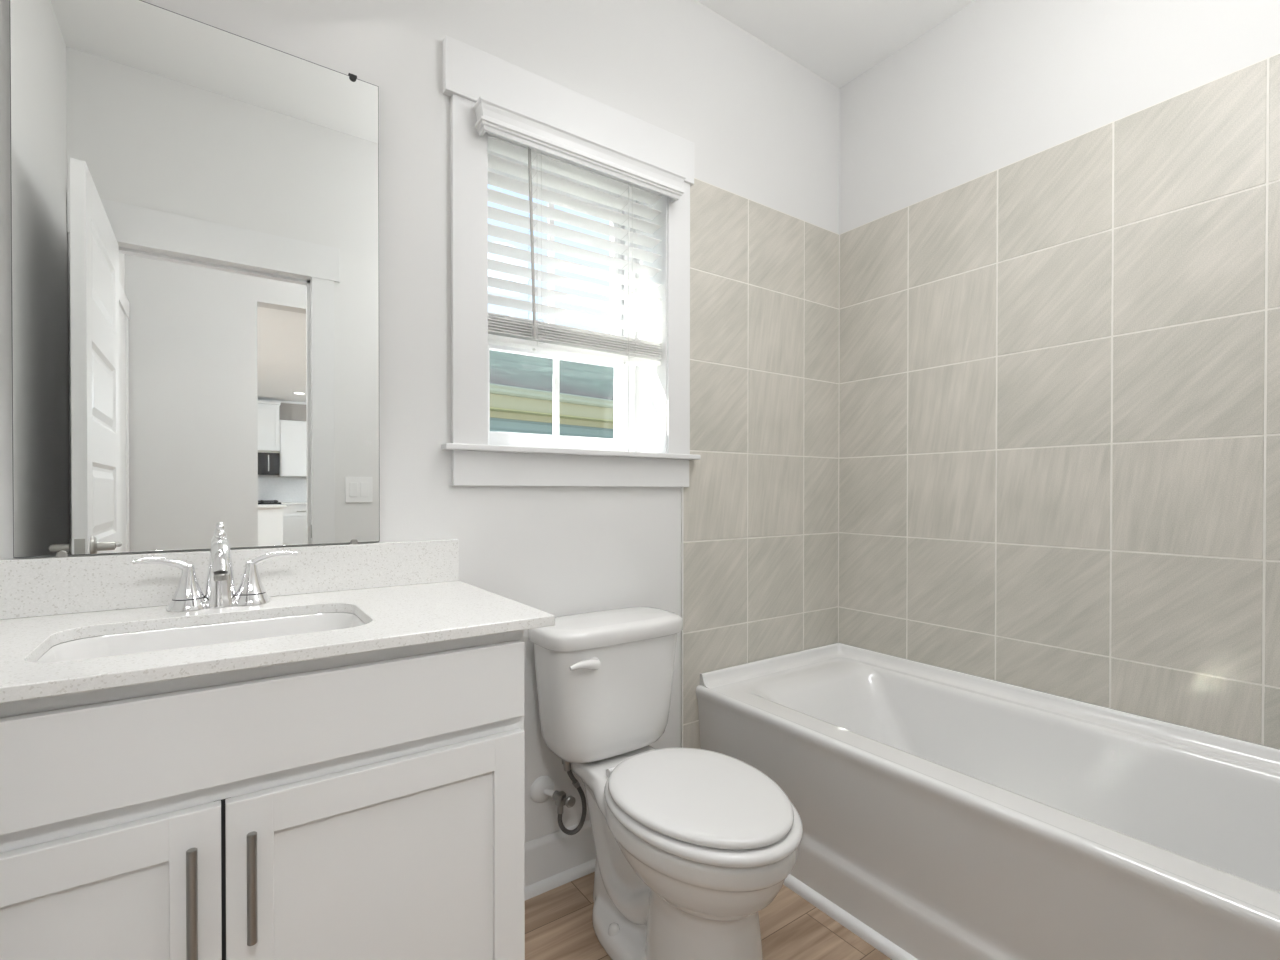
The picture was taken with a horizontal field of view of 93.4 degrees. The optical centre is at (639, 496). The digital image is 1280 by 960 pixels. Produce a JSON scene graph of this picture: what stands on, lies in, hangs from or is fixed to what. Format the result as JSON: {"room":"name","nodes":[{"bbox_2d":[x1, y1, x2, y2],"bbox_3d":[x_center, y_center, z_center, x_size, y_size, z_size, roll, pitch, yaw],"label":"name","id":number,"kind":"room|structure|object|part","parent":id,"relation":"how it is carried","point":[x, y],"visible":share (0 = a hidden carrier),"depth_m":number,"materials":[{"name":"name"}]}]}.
{"room":"bathroom","nodes":[
{"label":"bathroom","id":0,"kind":"room"},
{"bbox_2d":[0,0,839,842],"bbox_3d":[-0.282,-0.277,1.827,2.730,2.742,0.229,0,0,-35],"label":"wall","id":1,"kind":"structure","parent":0,"point":[762,126],"depth_m":1.65,"materials":[{"name":"paint"}]},
{"bbox_2d":[9,0,379,557],"bbox_3d":[-0.875,-0.430,1.260,0.617,1.092,0.016,0,0,-35],"label":"mirror","id":2,"kind":"object","parent":1,"relation":"attached to","point":[195,204],"visible":0.99,"depth_m":1.22,"materials":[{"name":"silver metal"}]},
{"bbox_2d":[0,539,457,619],"bbox_3d":[-0.857,0.165,1.274,0.949,0.105,0.020,0,0,-35],"label":"backsplash","id":3,"kind":"structure","parent":1,"relation":"attached to","point":[29,587],"depth_m":1.23,"materials":[{"name":"stone"}]},
{"bbox_2d":[530,760,586,834],"bbox_3d":[-0.226,0.813,1.672,0.139,0.236,0.088,0,0,35],"label":"supply valve","id":4,"kind":"object","parent":1,"relation":"attached to","point":[542,788],"visible":0.98,"depth_m":1.66,"materials":[{"name":"metal"}]},
{"bbox_2d":[525,820,595,899],"bbox_3d":[-0.175,1.027,1.750,0.788,0.135,0.035,0,0,-35],"label":"baseboard","id":5,"kind":"structure","parent":1,"relation":"attached to","point":[556,859],"depth_m":1.71,"materials":[{"name":"paint"}]},
{"bbox_2d":[441,35,700,486],"bbox_3d":[-0.218,-0.592,1.844,0.832,1.125,0.271,0,0,-35],"label":"window","id":6,"kind":"structure","parent":1,"relation":"in","point":[650,445],"depth_m":1.77,"materials":[{"name":"paint"}]},
{"bbox_3d":[-0.442,-0.576,1.561,0.091,0.885,0.018,0,0,-35],"label":"casing","id":7,"kind":"part","parent":6,"relation":"part of","materials":[{"name":"paint"}]},
{"bbox_3d":[-0.286,-0.723,1.940,0.536,0.528,0.028,0,0,-35],"label":"sash","id":8,"kind":"part","parent":6,"relation":"part of","materials":[{"name":"plastic"}]},
{"bbox_3d":[-0.267,-0.323,1.915,0.536,0.352,0.028,0,0,-35],"label":"sash","id":9,"kind":"part","parent":6,"relation":"part of","materials":[{"name":"plastic"}]},
{"bbox_3d":[-0.276,-0.573,1.926,0.594,0.895,0.070,0,0,-35],"label":"frame","id":10,"kind":"part","parent":6,"relation":"part of","materials":[{"name":"plastic"}]},
{"bbox_3d":[-0.161,-1.086,1.750,0.811,0.134,0.026,0,0,-35],"label":"head casing","id":11,"kind":"part","parent":6,"relation":"part of","materials":[{"name":"paint"}]},
{"bbox_2d":[473,96,685,367],"bbox_3d":[-0.165,-0.712,1.760,0.668,0.606,0.129,0,0,-35],"label":"window blind","id":12,"kind":"object","parent":6,"relation":"attached to","point":[512,133],"visible":0.95,"depth_m":1.75,"materials":[{"name":"paint"}]},
{"bbox_3d":[-0.298,-0.692,1.704,0.040,0.566,0.067,0,0,-35],"label":"ladder cord","id":13,"kind":"part","parent":12,"relation":"part of","materials":[{"name":"white fabric"}]},
{"bbox_3d":[-0.182,-0.427,1.793,0.578,0.016,0.048,0,0,-35],"label":"rail","id":14,"kind":"part","parent":12,"relation":"part of","materials":[{"name":"white plastic"}]},
{"bbox_3d":[-0.046,-0.693,1.881,0.041,0.566,0.067,0,0,-35],"label":"ladder cord","id":15,"kind":"part","parent":12,"relation":"part of","materials":[{"name":"white fabric"}]},
{"bbox_3d":[0.122,-0.578,1.958,0.089,0.885,0.018,0,0,-35],"label":"casing","id":16,"kind":"part","parent":6,"relation":"part of","materials":[{"name":"paint"}]},
{"bbox_2d":[681,178,838,748],"bbox_3d":[0.472,0.017,2.215,0.820,2.149,0.007,0,0,-35],"label":"tiled wall","id":17,"kind":"structure","parent":1,"relation":"attached to","point":[760,503],"depth_m":2.17,"materials":[{"name":"tile"}]},
{"bbox_2d":[525,872,891,959],"bbox_3d":[3.303,1.166,-2.491,8.800,0.080,11.435,0,0,-35],"label":"floor","id":18,"kind":"structure","parent":0,"point":[558,920],"depth_m":1.52,"materials":[{"name":"brown wood"}]},
{"bbox_2d":[0,630,524,959],"bbox_3d":[-0.714,0.669,1.040,0.908,0.861,0.558,0,0,-35],"label":"vanity cabinet","id":19,"kind":"object","parent":18,"relation":"on","point":[370,805],"visible":0.94,"depth_m":0.88,"materials":[{"name":"paint"}]},
{"bbox_3d":[-0.765,0.706,0.719,0.438,0.554,0.020,0,0,-35],"label":"door","id":20,"kind":"part","parent":19,"relation":"part of","materials":[{"name":"paint"}]},
{"bbox_3d":[-0.596,0.540,0.803,0.012,0.152,0.037,0,0,-35],"label":"handle","id":21,"kind":"part","parent":19,"relation":"part of","materials":[{"name":"silver metal"}]},
{"bbox_3d":[-0.542,0.540,0.841,0.012,0.152,0.037,0,0,-35],"label":"handle","id":22,"kind":"part","parent":19,"relation":"part of","materials":[{"name":"silver metal"}]},
{"bbox_3d":[-0.591,0.670,0.866,0.908,0.861,0.018,0,0,-35],"label":"frame","id":23,"kind":"part","parent":19,"relation":"part of","materials":[{"name":"paint"}]},
{"bbox_3d":[-0.580,0.333,0.847,0.892,0.134,0.020,0,0,-35],"label":"drawer","id":24,"kind":"part","parent":19,"relation":"part of","materials":[{"name":"paint"}]},
{"bbox_2d":[0,539,554,703],"bbox_3d":[-0.704,0.176,1.060,0.953,0.124,0.547,0,0,-35],"label":"countertop","id":25,"kind":"structure","parent":19,"relation":"on","point":[408,593],"depth_m":1.11,"materials":[{"name":"stone"}]},
{"bbox_2d":[36,612,365,662],"bbox_3d":[-0.706,0.314,1.018,0.486,0.148,0.317,0,0,-35],"label":"sink","id":26,"kind":"object","parent":25,"relation":"in","point":[191,636],"visible":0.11,"depth_m":1.10,"materials":[{"name":"ceramic"}]},
{"bbox_2d":[132,524,297,611],"bbox_3d":[-0.815,0.137,1.171,0.268,0.162,0.137,0,0,-35],"label":"faucet","id":27,"kind":"object","parent":25,"relation":"on","point":[220,592],"visible":1,"depth_m":1.18,"materials":[{"name":"silver metal"}]},
{"bbox_3d":[-0.901,0.132,1.143,0.017,0.037,0.093,0,1,44],"label":"lever","id":28,"kind":"part","parent":27,"relation":"part of","materials":[{"name":"silver metal"}]},
{"bbox_3d":[-0.876,0.175,1.170,0.069,0.086,0.069,0,0,-35],"label":"handle","id":29,"kind":"part","parent":27,"relation":"part of","materials":[{"name":"silver metal"}]},
{"bbox_3d":[-0.846,0.132,1.216,0.022,0.152,0.022,0,0,-35],"label":"lift rod","id":30,"kind":"part","parent":27,"relation":"part of","materials":[{"name":"silver metal"}]},
{"bbox_3d":[-0.813,0.151,1.170,0.058,0.133,0.131,0,0,-35],"label":"spout","id":31,"kind":"part","parent":27,"relation":"part of","materials":[{"name":"silver metal"}]},
{"bbox_3d":[-0.792,0.174,1.229,0.069,0.086,0.069,0,0,-35],"label":"handle","id":32,"kind":"part","parent":27,"relation":"part of","materials":[{"name":"silver metal"}]},
{"bbox_3d":[-0.758,0.132,1.243,0.093,0.037,0.017,0,0,-24],"label":"lever","id":33,"kind":"part","parent":27,"relation":"part of","materials":[{"name":"silver metal"}]},
{"bbox_3d":[-0.398,0.705,0.977,0.448,0.554,0.020,0,0,-35],"label":"door","id":34,"kind":"part","parent":19,"relation":"part of","materials":[{"name":"paint"}]},
{"bbox_2d":[528,607,802,959],"bbox_3d":[0.059,0.717,1.460,0.430,0.760,0.746,0,0,-35],"label":"toilet","id":35,"kind":"object","parent":18,"relation":"on","point":[691,844],"visible":0.99,"depth_m":1.41,"materials":[{"name":"ceramic"}]},
{"bbox_3d":[-0.134,0.423,1.499,0.096,0.035,0.031,0,0,-35],"label":"flush lever","id":36,"kind":"part","parent":35,"relation":"part of","materials":[{"name":"ceramic"}]},
{"bbox_3d":[-0.090,0.537,1.672,0.402,0.316,0.207,0,0,-35],"label":"tank","id":37,"kind":"part","parent":35,"relation":"part of","materials":[{"name":"ceramic"}]},
{"bbox_3d":[-0.089,0.359,1.669,0.427,0.048,0.228,0,0,-35],"label":"tank lid","id":38,"kind":"part","parent":35,"relation":"part of","materials":[{"name":"ceramic"}]},
{"bbox_3d":[0.065,0.900,1.461,0.369,0.394,0.721,0,0,-35],"label":"bowl","id":39,"kind":"part","parent":35,"relation":"part of","materials":[{"name":"ceramic"}]},
{"bbox_3d":[0.134,0.663,1.358,0.365,0.024,0.459,0,0,-35],"label":"lid","id":40,"kind":"part","parent":35,"relation":"part of","materials":[{"name":"plastic"}]},
{"bbox_3d":[0.134,0.688,1.362,0.380,0.024,0.498,0,0,-35],"label":"seat","id":41,"kind":"part","parent":35,"relation":"part of","materials":[{"name":"plastic"}]},
{"bbox_2d":[696,642,1279,959],"bbox_3d":[0.928,0.847,1.618,0.756,0.498,1.505,0,0,-35],"label":"bathtub","id":42,"kind":"object","parent":18,"relation":"on","point":[954,815],"visible":0.99,"depth_m":1.48,"materials":[{"name":"ceramic"}]},
{"bbox_2d":[783,874,917,959],"bbox_3d":[0.625,1.085,1.407,0.022,0.026,1.507,0,0,-35],"label":"baseboard","id":43,"kind":"structure","parent":42,"relation":"attached to","point":[891,950],"depth_m":1.53,"materials":[{"name":"paint"}]},
{"bbox_2d":[696,0,974,87],"bbox_3d":[0.187,-1.693,1.151,2.730,0.100,1.857,0,0,-35],"label":"ceiling","id":44,"kind":"structure","parent":0,"point":[838,41],"depth_m":2.12,"materials":[{"name":"paint"}]},
{"bbox_2d":[839,0,1279,233],"bbox_3d":[1.323,-0.276,1.817,0.114,2.742,1.633,0,0,-35],"label":"wall","id":45,"kind":"structure","parent":0,"point":[994,85],"depth_m":1.91,"materials":[{"name":"paint"}]},
{"bbox_2d":[838,53,1279,748],"bbox_3d":[1.240,0.001,1.833,0.006,2.109,1.511,0,0,-35],"label":"tiled wall","id":46,"kind":"structure","parent":45,"relation":"attached to","point":[1059,365],"depth_m":1.75,"materials":[{"name":"tile"}]},
{"label":"outside","id":47,"kind":"structure","parent":0,"visible":0},
{"bbox_3d":[-16.533,1.358,27.123,80.000,0.100,59.700,0,0,-35],"label":"ground","id":48,"kind":"structure","parent":47,"visible":0},
{"bbox_2d":[490,350,613,438],"bbox_3d":[-4.729,-1.534,14.017,21.600,5.880,10.525,0,1,-43],"label":"house","id":49,"kind":"structure","parent":48,"relation":"on","point":[521,386],"depth_m":10.53,"materials":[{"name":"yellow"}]}
]}

